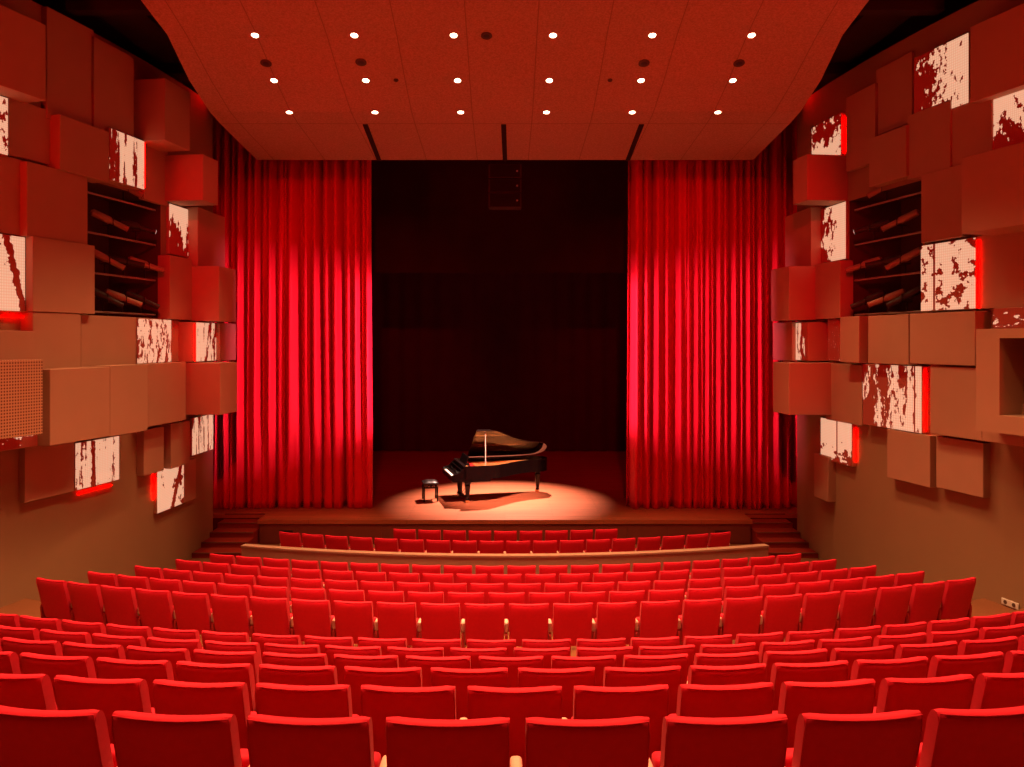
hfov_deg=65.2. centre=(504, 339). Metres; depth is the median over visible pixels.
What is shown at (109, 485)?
led strip
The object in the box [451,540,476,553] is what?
seat
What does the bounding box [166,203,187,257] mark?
light panel
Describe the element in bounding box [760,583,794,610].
seat
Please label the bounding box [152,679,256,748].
seat
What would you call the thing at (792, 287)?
wall box
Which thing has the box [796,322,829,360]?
light panel
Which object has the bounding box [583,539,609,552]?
seat
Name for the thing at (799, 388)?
wall box
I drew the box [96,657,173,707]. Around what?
seat
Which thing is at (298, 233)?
stage curtain
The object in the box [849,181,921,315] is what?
niche
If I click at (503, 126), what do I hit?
trim
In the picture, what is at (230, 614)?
seat
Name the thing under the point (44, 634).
seat
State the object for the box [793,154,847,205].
wall box
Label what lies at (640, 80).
recessed light
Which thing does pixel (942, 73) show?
light panel
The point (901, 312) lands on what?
rail
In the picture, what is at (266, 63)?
ceiling speaker
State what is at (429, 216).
stage curtain
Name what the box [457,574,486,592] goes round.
seat
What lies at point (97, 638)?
seat
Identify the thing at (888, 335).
wall box
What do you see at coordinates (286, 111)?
recessed light
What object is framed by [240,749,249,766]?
seat cushion
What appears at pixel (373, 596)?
seat
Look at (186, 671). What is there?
seat
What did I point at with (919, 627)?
seat
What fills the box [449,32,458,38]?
recessed light
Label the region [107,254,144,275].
spotlight
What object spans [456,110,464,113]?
recessed light
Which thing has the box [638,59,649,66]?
ceiling speaker
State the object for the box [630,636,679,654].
seat
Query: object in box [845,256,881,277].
spotlight
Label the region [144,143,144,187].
led strip
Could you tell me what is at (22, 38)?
wall box
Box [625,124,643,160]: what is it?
trim
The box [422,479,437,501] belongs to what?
stool
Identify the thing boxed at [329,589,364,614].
seat
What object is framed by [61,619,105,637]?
seat
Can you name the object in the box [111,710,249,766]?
seat
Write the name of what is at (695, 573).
seat
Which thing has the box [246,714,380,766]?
seat
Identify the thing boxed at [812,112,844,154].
light panel
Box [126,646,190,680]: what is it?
seat
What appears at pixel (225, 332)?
wall box
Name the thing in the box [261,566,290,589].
seat
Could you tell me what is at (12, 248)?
light panel
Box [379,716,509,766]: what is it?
seat
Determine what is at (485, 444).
grand piano
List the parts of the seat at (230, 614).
arm panel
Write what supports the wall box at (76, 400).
attached to the wall at (114, 529)
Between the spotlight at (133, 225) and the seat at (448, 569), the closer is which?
the seat at (448, 569)
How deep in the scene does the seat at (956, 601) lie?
10.94 m
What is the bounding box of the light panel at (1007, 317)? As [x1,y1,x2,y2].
[993,307,1023,328]
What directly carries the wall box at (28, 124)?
attached to the wall at (114, 529)
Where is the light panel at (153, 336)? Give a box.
[136,318,170,363]
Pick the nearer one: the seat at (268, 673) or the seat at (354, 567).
the seat at (268, 673)
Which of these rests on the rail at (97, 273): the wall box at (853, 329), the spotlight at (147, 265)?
the spotlight at (147, 265)
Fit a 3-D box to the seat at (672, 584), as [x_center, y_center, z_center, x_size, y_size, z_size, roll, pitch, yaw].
[2.427,4.051,12.203,0.551,0.897,0.489,0,0,-7]
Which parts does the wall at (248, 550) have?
cap rail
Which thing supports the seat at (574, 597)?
on the floor
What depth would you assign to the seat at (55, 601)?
10.92 m
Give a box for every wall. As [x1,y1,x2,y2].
[0,0,212,607]
[241,544,768,574]
[259,524,750,543]
[797,0,1023,609]
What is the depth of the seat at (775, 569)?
13.32 m
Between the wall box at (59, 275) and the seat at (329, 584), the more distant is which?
the wall box at (59, 275)
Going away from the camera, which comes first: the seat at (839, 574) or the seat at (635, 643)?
the seat at (635, 643)
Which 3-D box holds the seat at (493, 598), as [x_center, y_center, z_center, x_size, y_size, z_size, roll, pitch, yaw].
[-0.006,3.871,11.046,0.551,0.897,0.489,0,0,0]
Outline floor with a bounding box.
[0,543,1023,656]
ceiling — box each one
[32,0,977,63]
[141,0,868,159]
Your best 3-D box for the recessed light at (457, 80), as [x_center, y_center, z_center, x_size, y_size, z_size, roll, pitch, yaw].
[-0.930,-5.098,15.700,0.183,0.075,0.174,0,0,-7]
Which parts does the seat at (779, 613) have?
arm panel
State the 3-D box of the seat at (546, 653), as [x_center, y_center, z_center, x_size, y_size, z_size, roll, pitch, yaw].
[0.291,3.121,7.148,0.551,0.897,0.489,0,0,-1]
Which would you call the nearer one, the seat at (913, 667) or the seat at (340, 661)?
the seat at (913, 667)
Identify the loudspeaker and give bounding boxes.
[489,164,520,178]
[489,179,520,192]
[489,193,520,209]
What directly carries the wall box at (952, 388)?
attached to the wall at (895, 526)
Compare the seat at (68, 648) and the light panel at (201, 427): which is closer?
the seat at (68, 648)
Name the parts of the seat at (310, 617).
arm panel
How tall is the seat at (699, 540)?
0.897 m
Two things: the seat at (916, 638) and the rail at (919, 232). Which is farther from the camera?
the rail at (919, 232)
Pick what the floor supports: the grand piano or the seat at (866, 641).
the seat at (866, 641)
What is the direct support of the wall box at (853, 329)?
attached to the wall at (895, 526)
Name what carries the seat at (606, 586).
on the floor
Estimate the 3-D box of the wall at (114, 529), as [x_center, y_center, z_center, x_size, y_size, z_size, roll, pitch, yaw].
[-9.354,-0.315,7.472,0.565,10.830,24.469,0,0,11]
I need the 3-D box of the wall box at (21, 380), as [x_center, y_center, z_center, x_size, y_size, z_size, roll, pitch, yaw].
[-8.025,0.902,12.041,0.910,1.184,1.687,0,0,17]
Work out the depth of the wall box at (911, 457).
14.77 m
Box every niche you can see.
[88,182,160,317]
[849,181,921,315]
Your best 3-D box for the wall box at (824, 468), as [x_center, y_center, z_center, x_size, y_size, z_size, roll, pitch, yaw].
[7.168,3.057,17.862,0.240,0.986,0.640,0,0,-5]
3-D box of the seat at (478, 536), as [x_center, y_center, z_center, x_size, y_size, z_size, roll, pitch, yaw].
[-0.558,4.551,17.406,0.551,0.897,0.489,0,0,2]
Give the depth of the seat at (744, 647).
7.00 m
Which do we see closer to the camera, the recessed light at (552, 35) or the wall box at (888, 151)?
the recessed light at (552, 35)
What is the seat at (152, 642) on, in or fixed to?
on the floor
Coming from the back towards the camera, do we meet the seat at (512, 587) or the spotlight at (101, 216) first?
the spotlight at (101, 216)
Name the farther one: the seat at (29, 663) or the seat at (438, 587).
the seat at (438, 587)
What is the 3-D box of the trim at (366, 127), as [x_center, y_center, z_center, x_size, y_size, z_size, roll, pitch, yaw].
[-3.100,-4.603,18.735,0.110,0.238,2.576,0,0,-2]
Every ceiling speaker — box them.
[260,59,271,66]
[355,58,366,65]
[481,32,491,39]
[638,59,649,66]
[733,59,744,66]
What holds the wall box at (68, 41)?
attached to the wall at (114, 529)
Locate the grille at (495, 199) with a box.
[490,194,519,205]
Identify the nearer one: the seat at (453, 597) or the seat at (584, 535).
the seat at (453, 597)
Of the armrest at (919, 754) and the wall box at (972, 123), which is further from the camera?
the wall box at (972, 123)
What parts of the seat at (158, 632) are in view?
backrest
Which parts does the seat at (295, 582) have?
backrest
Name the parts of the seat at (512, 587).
backrest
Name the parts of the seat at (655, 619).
armrest, backrest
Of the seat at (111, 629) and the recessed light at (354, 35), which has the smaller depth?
the seat at (111, 629)
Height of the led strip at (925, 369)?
1.126 m
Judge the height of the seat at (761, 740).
0.897 m
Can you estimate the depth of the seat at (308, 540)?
16.89 m
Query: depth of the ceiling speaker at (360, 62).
15.18 m
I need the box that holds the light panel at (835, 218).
[821,201,848,262]
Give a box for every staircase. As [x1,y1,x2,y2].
[192,513,264,557]
[745,513,817,557]
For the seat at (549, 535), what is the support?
on the floor
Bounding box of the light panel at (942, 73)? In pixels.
[914,32,969,112]
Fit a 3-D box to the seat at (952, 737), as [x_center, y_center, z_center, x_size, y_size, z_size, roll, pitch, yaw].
[1.928,1.936,3.435,0.551,0.897,0.489,0,0,-5]
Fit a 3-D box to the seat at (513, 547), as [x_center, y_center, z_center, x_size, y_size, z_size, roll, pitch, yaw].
[0.246,4.551,16.548,0.551,0.897,0.489,0,0,-1]
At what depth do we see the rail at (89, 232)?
15.80 m
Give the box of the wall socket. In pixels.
[1001,598,1018,609]
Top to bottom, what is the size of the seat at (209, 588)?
0.897 m
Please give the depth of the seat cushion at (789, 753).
3.43 m
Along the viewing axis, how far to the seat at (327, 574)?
12.99 m
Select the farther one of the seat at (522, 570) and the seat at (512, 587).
the seat at (522, 570)
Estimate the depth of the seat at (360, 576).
12.92 m
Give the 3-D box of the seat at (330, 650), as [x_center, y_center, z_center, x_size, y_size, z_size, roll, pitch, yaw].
[-1.342,3.121,7.190,0.551,0.897,0.489,0,0,4]
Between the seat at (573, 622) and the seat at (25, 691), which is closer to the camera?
the seat at (25, 691)
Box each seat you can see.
[0,613,20,627]
[0,625,39,640]
[0,651,20,673]
[0,673,56,709]
[0,705,116,766]
[1,637,62,656]
[19,615,61,630]
[19,653,96,701]
[36,577,71,620]
[39,629,91,645]
[53,675,154,743]
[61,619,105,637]
[62,642,125,677]
[67,581,103,622]
[87,571,118,586]
[92,633,145,659]
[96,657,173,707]
[100,585,137,626]
[106,624,152,646]
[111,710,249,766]
[117,574,150,589]
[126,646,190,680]
[134,565,163,578]
[135,588,173,635]
[147,637,201,661]
[149,578,182,601]
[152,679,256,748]
[153,627,202,648]
[163,568,193,591]
[172,591,211,634]
[175,559,203,579]
[176,661,255,711]
[182,580,216,606]
[193,571,223,594]
[193,649,258,685]
[201,630,249,648]
[203,562,230,583]
[204,640,261,665]
[209,553,235,573]
[210,594,251,636]
[217,583,252,610]
[224,573,255,595]
[231,564,260,584]
[236,556,262,575]
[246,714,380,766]
[250,596,292,641]
[252,633,300,658]
[253,585,290,608]
[255,683,358,717]
[257,576,289,600]
[259,664,337,685]
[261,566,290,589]
[262,652,327,665]
[263,558,291,574]
[264,643,320,653]
[279,531,302,547]
[290,578,323,600]
[290,587,326,612]
[291,560,318,577]
[291,568,323,584]
[291,599,333,644]
[301,533,325,548]
[304,635,353,653]
[320,561,348,581]
[323,570,353,589]
[325,535,349,549]
[325,579,357,599]
[325,645,381,665]
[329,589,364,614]
[332,600,376,643]
[333,654,398,684]
[344,666,421,715]
[349,537,374,550]
[350,563,378,580]
[356,571,386,589]
[358,637,406,655]
[360,685,455,759]
[361,581,393,601]
[368,590,403,616]
[374,538,399,551]
[374,602,418,644]
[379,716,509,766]
[381,564,409,581]
[387,646,443,667]
[389,572,419,590]
[393,529,415,549]
[397,582,429,602]
[399,539,425,552]
[405,655,470,686]
[407,591,443,647]
[412,565,440,582]
[412,638,460,656]
[417,603,460,639]
[418,530,440,549]
[423,573,452,591]
[425,540,450,552]
[430,667,507,719]
[433,583,466,603]
[443,530,465,550]
[444,565,471,582]
[448,592,483,619]
[450,647,506,668]
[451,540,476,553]
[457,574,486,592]
[459,686,562,766]
[461,603,503,647]
[467,639,515,656]
[468,531,490,551]
[471,583,503,603]
[475,566,503,583]
[477,541,503,553]
[478,656,543,687]
[488,592,524,631]
[491,574,521,592]
[494,531,516,553]
[504,541,529,553]
[504,583,540,634]
[504,603,548,646]
[507,566,535,583]
[510,716,650,766]
[514,647,569,668]
[518,667,594,718]
[520,531,541,552]
[522,639,570,656]
[525,574,555,592]
[529,592,564,631]
[530,540,556,553]
[539,565,567,582]
[545,530,567,551]
[545,583,577,603]
[548,603,592,645]
[551,655,616,686]
[557,540,583,552]
[559,573,589,591]
[562,684,668,761]
[569,591,604,618]
[570,530,592,549]
[570,565,598,582]
[576,638,625,649]
[576,646,632,667]
[581,582,614,602]
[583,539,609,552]
[591,602,636,644]
[593,572,623,590]
[595,529,617,549]
[602,564,629,581]
[603,666,681,714]
[608,590,644,616]
[609,538,635,551]
[617,581,650,600]
[623,654,688,683]
[626,571,656,589]
[629,600,679,645]
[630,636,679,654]
[632,562,660,579]
[635,537,660,550]
[638,645,694,670]
[648,589,683,614]
[648,714,788,766]
[653,579,685,598]
[658,570,688,591]
[660,535,684,549]
[662,561,690,580]
[668,682,773,717]
[677,598,721,641]
[680,587,721,645]
[683,634,732,653]
[684,533,708,548]
[684,578,720,599]
[687,568,720,588]
[687,651,758,682]
[687,663,766,684]
[689,559,719,578]
[699,642,755,653]
[707,531,730,547]
[718,596,762,639]
[720,558,747,577]
[720,566,750,586]
[721,585,759,612]
[722,576,753,600]
[735,632,783,651]
[748,556,774,575]
[752,564,780,584]
[755,573,786,595]
[758,594,802,636]
[759,640,814,662]
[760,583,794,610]
[763,649,827,681]
[770,660,848,710]
[772,679,875,747]
[775,553,801,573]
[781,561,808,583]
[784,580,829,638]
[784,710,922,766]
[785,591,840,640]
[785,629,833,648]
[787,571,817,594]
[808,559,836,579]
[817,568,847,589]
[817,636,871,661]
[829,577,862,604]
[830,645,894,680]
[833,588,876,638]
[834,625,880,646]
[847,565,876,579]
[850,656,928,706]
[862,574,894,590]
[871,585,911,626]
[873,632,926,657]
[873,674,973,742]
[881,571,924,628]
[881,622,926,635]
[894,641,957,675]
[905,581,944,623]
[916,706,1023,766]
[926,577,975,623]
[926,617,969,635]
[926,628,978,644]
[927,652,1004,685]
[957,636,1018,655]
[969,613,1010,629]
[970,673,1023,708]
[978,623,1023,639]
[1002,650,1023,672]
[1010,611,1023,625]
[1017,635,1023,650]
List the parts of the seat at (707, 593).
backrest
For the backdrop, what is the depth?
31.61 m
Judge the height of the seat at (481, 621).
0.897 m
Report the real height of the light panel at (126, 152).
0.978 m
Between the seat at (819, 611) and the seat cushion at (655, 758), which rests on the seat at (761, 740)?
the seat cushion at (655, 758)
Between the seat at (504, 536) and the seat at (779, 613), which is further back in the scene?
the seat at (504, 536)
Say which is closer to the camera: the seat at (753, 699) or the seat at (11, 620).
the seat at (753, 699)
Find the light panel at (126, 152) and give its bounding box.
[105,127,143,189]
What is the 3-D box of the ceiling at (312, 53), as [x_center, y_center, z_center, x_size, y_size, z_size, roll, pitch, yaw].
[0.000,-6.440,7.750,14.050,3.880,24.500,0,0,0]
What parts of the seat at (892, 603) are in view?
arm panel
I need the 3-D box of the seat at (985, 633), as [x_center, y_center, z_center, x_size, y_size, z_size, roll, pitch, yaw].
[4.609,3.121,7.676,0.551,0.897,0.489,0,0,-13]
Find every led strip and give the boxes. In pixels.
[78,485,111,493]
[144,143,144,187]
[194,324,194,360]
[925,369,926,430]
[978,240,979,307]
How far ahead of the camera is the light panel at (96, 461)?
14.76 m
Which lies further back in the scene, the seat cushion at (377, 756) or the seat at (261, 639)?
the seat at (261, 639)
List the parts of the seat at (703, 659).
backrest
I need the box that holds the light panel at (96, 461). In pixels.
[74,436,118,490]
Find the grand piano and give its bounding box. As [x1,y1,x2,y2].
[442,430,546,502]
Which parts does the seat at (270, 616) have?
arm panel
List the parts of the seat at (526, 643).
backrest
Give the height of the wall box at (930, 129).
1.192 m
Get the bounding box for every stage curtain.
[213,116,372,508]
[371,160,627,272]
[626,116,796,508]
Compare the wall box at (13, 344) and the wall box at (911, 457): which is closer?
the wall box at (13, 344)
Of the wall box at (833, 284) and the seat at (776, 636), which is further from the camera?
the wall box at (833, 284)
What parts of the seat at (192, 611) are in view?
arm panel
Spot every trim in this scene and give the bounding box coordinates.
[363,124,380,160]
[501,124,506,160]
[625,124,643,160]
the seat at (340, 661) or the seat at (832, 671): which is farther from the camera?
the seat at (340, 661)
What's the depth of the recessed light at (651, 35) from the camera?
14.48 m
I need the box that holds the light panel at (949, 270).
[921,237,977,311]
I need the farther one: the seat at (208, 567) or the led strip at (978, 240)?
the seat at (208, 567)
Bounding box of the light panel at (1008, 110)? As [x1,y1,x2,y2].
[993,90,1023,149]
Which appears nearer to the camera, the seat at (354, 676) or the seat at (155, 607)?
the seat at (354, 676)
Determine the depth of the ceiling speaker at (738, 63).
15.20 m
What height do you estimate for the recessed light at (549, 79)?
0.075 m
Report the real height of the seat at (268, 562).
0.897 m
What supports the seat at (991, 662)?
on the floor
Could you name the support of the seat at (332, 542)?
on the floor
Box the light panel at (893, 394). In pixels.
[863,363,929,433]
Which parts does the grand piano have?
leg, iron plate, lid, leg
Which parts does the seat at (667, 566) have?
backrest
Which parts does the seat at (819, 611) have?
arm panel, backrest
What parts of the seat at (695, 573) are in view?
backrest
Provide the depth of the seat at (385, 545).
16.53 m
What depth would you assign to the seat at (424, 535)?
17.26 m
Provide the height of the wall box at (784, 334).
0.895 m
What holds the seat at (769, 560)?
on the floor
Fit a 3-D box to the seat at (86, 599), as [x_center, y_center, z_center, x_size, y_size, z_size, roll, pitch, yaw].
[-5.639,3.711,10.948,0.551,0.897,0.489,0,0,17]
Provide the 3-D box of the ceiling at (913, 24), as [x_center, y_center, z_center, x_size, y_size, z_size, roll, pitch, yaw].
[0.000,-8.600,14.100,24.400,0.200,37.800,0,0,0]
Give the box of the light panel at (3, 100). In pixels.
[0,96,7,155]
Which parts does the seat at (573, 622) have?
armrest, arm panel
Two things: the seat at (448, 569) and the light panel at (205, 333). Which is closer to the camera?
the seat at (448, 569)
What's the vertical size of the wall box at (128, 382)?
1.286 m
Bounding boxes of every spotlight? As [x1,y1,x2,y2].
[90,209,129,234]
[95,249,125,272]
[95,288,123,310]
[104,288,142,311]
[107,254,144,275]
[118,189,143,200]
[118,218,156,239]
[123,290,159,312]
[128,256,164,277]
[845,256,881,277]
[850,290,886,312]
[853,218,891,239]
[865,254,902,275]
[866,187,891,200]
[867,288,905,311]
[880,209,919,234]
[884,247,920,272]
[886,285,920,310]
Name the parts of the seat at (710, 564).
backrest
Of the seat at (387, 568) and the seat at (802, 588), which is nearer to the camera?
the seat at (802, 588)
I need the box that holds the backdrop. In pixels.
[372,273,627,450]
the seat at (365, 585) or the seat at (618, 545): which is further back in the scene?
the seat at (618, 545)
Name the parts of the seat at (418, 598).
backrest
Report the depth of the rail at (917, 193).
15.81 m
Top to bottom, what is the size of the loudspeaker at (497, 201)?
0.355 m
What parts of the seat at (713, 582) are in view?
backrest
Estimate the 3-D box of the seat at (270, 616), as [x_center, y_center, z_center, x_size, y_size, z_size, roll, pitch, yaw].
[-2.988,3.711,10.338,0.551,0.897,0.489,0,0,9]
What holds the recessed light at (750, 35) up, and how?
in the ceiling at (312, 53)
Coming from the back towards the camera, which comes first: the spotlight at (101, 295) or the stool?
the stool
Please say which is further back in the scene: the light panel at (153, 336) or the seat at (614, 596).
the light panel at (153, 336)
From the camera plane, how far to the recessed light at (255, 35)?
14.48 m
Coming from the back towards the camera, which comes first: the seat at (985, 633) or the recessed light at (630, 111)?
the recessed light at (630, 111)
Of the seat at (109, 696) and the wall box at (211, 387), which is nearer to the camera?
the seat at (109, 696)
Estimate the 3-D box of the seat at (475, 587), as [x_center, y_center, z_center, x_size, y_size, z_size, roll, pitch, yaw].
[-0.288,4.051,12.048,0.551,0.897,0.489,0,0,1]
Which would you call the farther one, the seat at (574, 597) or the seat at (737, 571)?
the seat at (737, 571)
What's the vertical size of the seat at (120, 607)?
0.897 m
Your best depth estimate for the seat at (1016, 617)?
8.79 m
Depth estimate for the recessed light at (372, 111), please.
16.77 m
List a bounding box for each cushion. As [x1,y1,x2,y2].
[110,744,116,766]
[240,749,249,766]
[374,752,380,766]
[422,479,437,484]
[651,751,660,766]
[785,748,793,766]
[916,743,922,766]
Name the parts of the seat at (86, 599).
arm panel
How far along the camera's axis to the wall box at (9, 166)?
13.00 m
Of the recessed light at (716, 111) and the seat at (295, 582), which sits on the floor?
the seat at (295, 582)
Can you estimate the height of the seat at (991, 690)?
0.897 m
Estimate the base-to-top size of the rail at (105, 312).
0.044 m
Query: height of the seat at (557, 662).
0.897 m
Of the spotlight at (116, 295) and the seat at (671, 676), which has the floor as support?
the seat at (671, 676)
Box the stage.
[213,451,796,523]
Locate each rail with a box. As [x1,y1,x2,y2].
[88,191,155,210]
[88,231,155,245]
[95,272,155,281]
[95,311,155,315]
[854,192,920,210]
[854,231,920,245]
[854,271,920,281]
[854,310,921,315]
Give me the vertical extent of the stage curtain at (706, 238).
10.995 m
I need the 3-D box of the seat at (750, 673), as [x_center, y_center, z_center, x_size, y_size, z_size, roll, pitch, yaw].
[1.385,2.521,5.302,0.551,0.897,0.489,0,0,-4]
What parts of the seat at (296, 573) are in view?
backrest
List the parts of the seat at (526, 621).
armrest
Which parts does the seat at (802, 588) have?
backrest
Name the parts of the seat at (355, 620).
armrest, arm panel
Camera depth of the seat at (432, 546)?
16.39 m
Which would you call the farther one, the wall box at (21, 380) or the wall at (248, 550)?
the wall at (248, 550)
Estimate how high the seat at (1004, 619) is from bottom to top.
0.897 m
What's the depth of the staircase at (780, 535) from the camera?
19.28 m
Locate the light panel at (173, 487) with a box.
[153,458,195,513]
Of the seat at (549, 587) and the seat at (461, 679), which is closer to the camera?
the seat at (461, 679)
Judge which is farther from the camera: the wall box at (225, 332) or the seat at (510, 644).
the wall box at (225, 332)
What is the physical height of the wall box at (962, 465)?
0.909 m
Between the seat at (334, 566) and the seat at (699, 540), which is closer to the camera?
the seat at (334, 566)
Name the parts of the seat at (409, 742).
armrest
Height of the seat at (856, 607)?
0.897 m
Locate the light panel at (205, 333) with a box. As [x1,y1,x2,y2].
[178,322,215,361]
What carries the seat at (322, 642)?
on the floor
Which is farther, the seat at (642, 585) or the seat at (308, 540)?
the seat at (308, 540)
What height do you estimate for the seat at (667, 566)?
0.897 m
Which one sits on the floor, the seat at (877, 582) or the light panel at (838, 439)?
the seat at (877, 582)
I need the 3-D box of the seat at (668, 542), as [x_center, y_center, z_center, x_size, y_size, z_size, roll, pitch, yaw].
[3.470,4.551,16.958,0.551,0.897,0.489,0,0,-14]
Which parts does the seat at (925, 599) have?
arm panel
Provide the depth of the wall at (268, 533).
19.59 m
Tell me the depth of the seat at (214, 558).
14.49 m
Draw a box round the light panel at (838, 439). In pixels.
[821,417,856,466]
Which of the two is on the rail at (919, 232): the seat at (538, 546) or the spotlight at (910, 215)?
the spotlight at (910, 215)
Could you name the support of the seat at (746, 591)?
on the floor
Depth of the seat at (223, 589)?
11.19 m
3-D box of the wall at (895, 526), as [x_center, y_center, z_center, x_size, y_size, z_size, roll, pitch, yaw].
[9.354,-0.315,7.472,0.565,10.830,24.469,0,0,-11]
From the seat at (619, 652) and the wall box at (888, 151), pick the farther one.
the wall box at (888, 151)
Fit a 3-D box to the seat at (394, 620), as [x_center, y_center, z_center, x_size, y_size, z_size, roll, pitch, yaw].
[-1.366,3.711,10.154,0.551,0.897,0.489,0,0,4]
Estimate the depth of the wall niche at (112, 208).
17.00 m
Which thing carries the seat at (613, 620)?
on the floor
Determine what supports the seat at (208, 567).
on the floor
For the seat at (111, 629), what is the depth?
8.35 m
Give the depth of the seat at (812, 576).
12.38 m
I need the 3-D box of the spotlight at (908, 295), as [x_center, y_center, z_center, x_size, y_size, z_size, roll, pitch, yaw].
[7.665,-0.796,15.313,0.679,0.493,0.148,0,0,33]
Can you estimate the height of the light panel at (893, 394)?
1.236 m
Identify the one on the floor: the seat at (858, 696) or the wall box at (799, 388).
the seat at (858, 696)
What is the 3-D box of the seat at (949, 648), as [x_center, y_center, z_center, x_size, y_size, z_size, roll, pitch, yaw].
[3.275,2.831,6.485,0.551,0.897,0.489,0,0,-9]
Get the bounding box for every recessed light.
[250,32,259,38]
[269,77,278,82]
[285,110,293,113]
[349,32,358,38]
[361,77,370,82]
[371,110,378,113]
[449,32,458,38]
[453,77,461,82]
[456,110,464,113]
[542,110,550,113]
[545,77,553,82]
[548,32,557,38]
[628,110,636,113]
[636,77,645,82]
[647,32,656,38]
[713,110,721,113]
[728,77,737,82]
[746,32,756,38]
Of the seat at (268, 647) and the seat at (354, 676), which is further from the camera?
the seat at (268, 647)
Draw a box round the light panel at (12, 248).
[0,234,24,311]
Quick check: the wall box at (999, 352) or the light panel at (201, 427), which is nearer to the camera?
the wall box at (999, 352)
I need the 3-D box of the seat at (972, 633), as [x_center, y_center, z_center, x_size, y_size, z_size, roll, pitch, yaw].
[4.077,3.121,7.559,0.551,0.897,0.489,0,0,-12]
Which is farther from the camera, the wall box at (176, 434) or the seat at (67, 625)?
the wall box at (176, 434)
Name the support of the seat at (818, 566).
on the floor
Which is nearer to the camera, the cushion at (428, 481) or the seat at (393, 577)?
the seat at (393, 577)
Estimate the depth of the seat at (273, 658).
6.05 m
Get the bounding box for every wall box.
[0,5,45,102]
[0,155,21,235]
[0,331,33,359]
[0,359,42,439]
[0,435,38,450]
[8,99,49,164]
[19,442,74,502]
[20,161,86,243]
[21,312,80,368]
[25,236,94,313]
[37,367,109,445]
[41,6,93,125]
[45,114,108,182]
[81,315,135,366]
[89,364,147,436]
[92,36,133,136]
[134,78,189,151]
[137,426,163,475]
[139,146,167,205]
[147,362,185,426]
[158,255,191,319]
[162,420,189,468]
[165,154,217,205]
[171,320,193,361]
[182,266,235,321]
[185,207,224,266]
[186,362,236,414]
[216,323,235,360]
[771,266,825,320]
[773,322,799,360]
[773,362,830,414]
[785,207,823,266]
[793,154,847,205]
[809,320,827,321]
[814,453,835,501]
[815,260,852,318]
[826,363,867,425]
[828,319,839,360]
[840,316,867,362]
[846,83,877,171]
[868,314,922,364]
[869,125,908,186]
[876,51,914,134]
[887,429,937,487]
[907,100,951,179]
[910,311,990,365]
[921,164,971,242]
[930,366,981,440]
[936,436,989,497]
[952,99,992,165]
[961,142,1023,235]
[970,3,1023,103]
[976,328,1023,435]
[977,231,1023,308]
[982,403,1023,446]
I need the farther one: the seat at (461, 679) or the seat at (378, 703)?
the seat at (461, 679)
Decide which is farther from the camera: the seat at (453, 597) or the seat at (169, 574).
the seat at (169, 574)
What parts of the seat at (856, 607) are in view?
arm panel, backrest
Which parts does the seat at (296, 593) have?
backrest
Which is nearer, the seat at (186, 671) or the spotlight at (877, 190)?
the seat at (186, 671)
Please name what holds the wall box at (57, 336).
attached to the wall at (114, 529)
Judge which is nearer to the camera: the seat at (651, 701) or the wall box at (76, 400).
the seat at (651, 701)
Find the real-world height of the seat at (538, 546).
0.897 m
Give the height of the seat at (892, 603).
0.897 m
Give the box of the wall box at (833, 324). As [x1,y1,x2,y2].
[828,319,839,360]
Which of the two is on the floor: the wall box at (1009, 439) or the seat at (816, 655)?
the seat at (816, 655)
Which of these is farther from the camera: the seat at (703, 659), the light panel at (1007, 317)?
the light panel at (1007, 317)
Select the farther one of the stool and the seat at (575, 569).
the stool
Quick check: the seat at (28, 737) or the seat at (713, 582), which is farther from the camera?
the seat at (713, 582)
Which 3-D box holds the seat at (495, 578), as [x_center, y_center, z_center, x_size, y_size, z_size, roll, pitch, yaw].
[-0.006,4.201,13.026,0.551,0.897,0.489,0,0,0]
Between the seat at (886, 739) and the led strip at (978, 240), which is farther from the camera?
the led strip at (978, 240)
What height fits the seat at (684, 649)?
0.897 m
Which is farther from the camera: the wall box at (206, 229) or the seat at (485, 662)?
the wall box at (206, 229)
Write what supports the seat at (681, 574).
on the floor
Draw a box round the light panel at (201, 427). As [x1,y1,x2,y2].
[188,415,212,455]
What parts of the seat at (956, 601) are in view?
arm panel, backrest, arm panel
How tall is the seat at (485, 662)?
0.897 m
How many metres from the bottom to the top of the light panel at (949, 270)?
1.204 m
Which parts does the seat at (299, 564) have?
backrest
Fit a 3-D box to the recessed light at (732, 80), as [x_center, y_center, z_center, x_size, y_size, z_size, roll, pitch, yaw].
[4.470,-5.098,15.700,0.183,0.075,0.174,0,0,-7]
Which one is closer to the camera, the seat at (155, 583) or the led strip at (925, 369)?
the seat at (155, 583)
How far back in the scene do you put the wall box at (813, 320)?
18.00 m
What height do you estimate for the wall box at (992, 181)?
1.224 m
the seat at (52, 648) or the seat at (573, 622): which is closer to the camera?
the seat at (52, 648)
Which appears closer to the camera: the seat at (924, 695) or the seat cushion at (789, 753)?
the seat cushion at (789, 753)
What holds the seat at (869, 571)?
on the floor
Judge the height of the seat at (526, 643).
0.897 m
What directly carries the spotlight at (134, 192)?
on the rail at (92, 193)
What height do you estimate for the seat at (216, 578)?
0.897 m
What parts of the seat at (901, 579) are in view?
backrest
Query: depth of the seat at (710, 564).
14.11 m
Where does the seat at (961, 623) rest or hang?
on the floor
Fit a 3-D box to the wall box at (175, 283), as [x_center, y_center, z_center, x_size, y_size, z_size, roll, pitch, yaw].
[-7.192,-1.124,17.447,0.280,1.357,0.936,0,0,6]
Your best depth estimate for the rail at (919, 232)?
15.81 m
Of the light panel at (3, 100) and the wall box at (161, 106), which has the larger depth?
the wall box at (161, 106)
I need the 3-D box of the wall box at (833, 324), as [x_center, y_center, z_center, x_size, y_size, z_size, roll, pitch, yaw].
[7.237,0.000,17.410,0.192,0.900,0.502,0,0,-6]

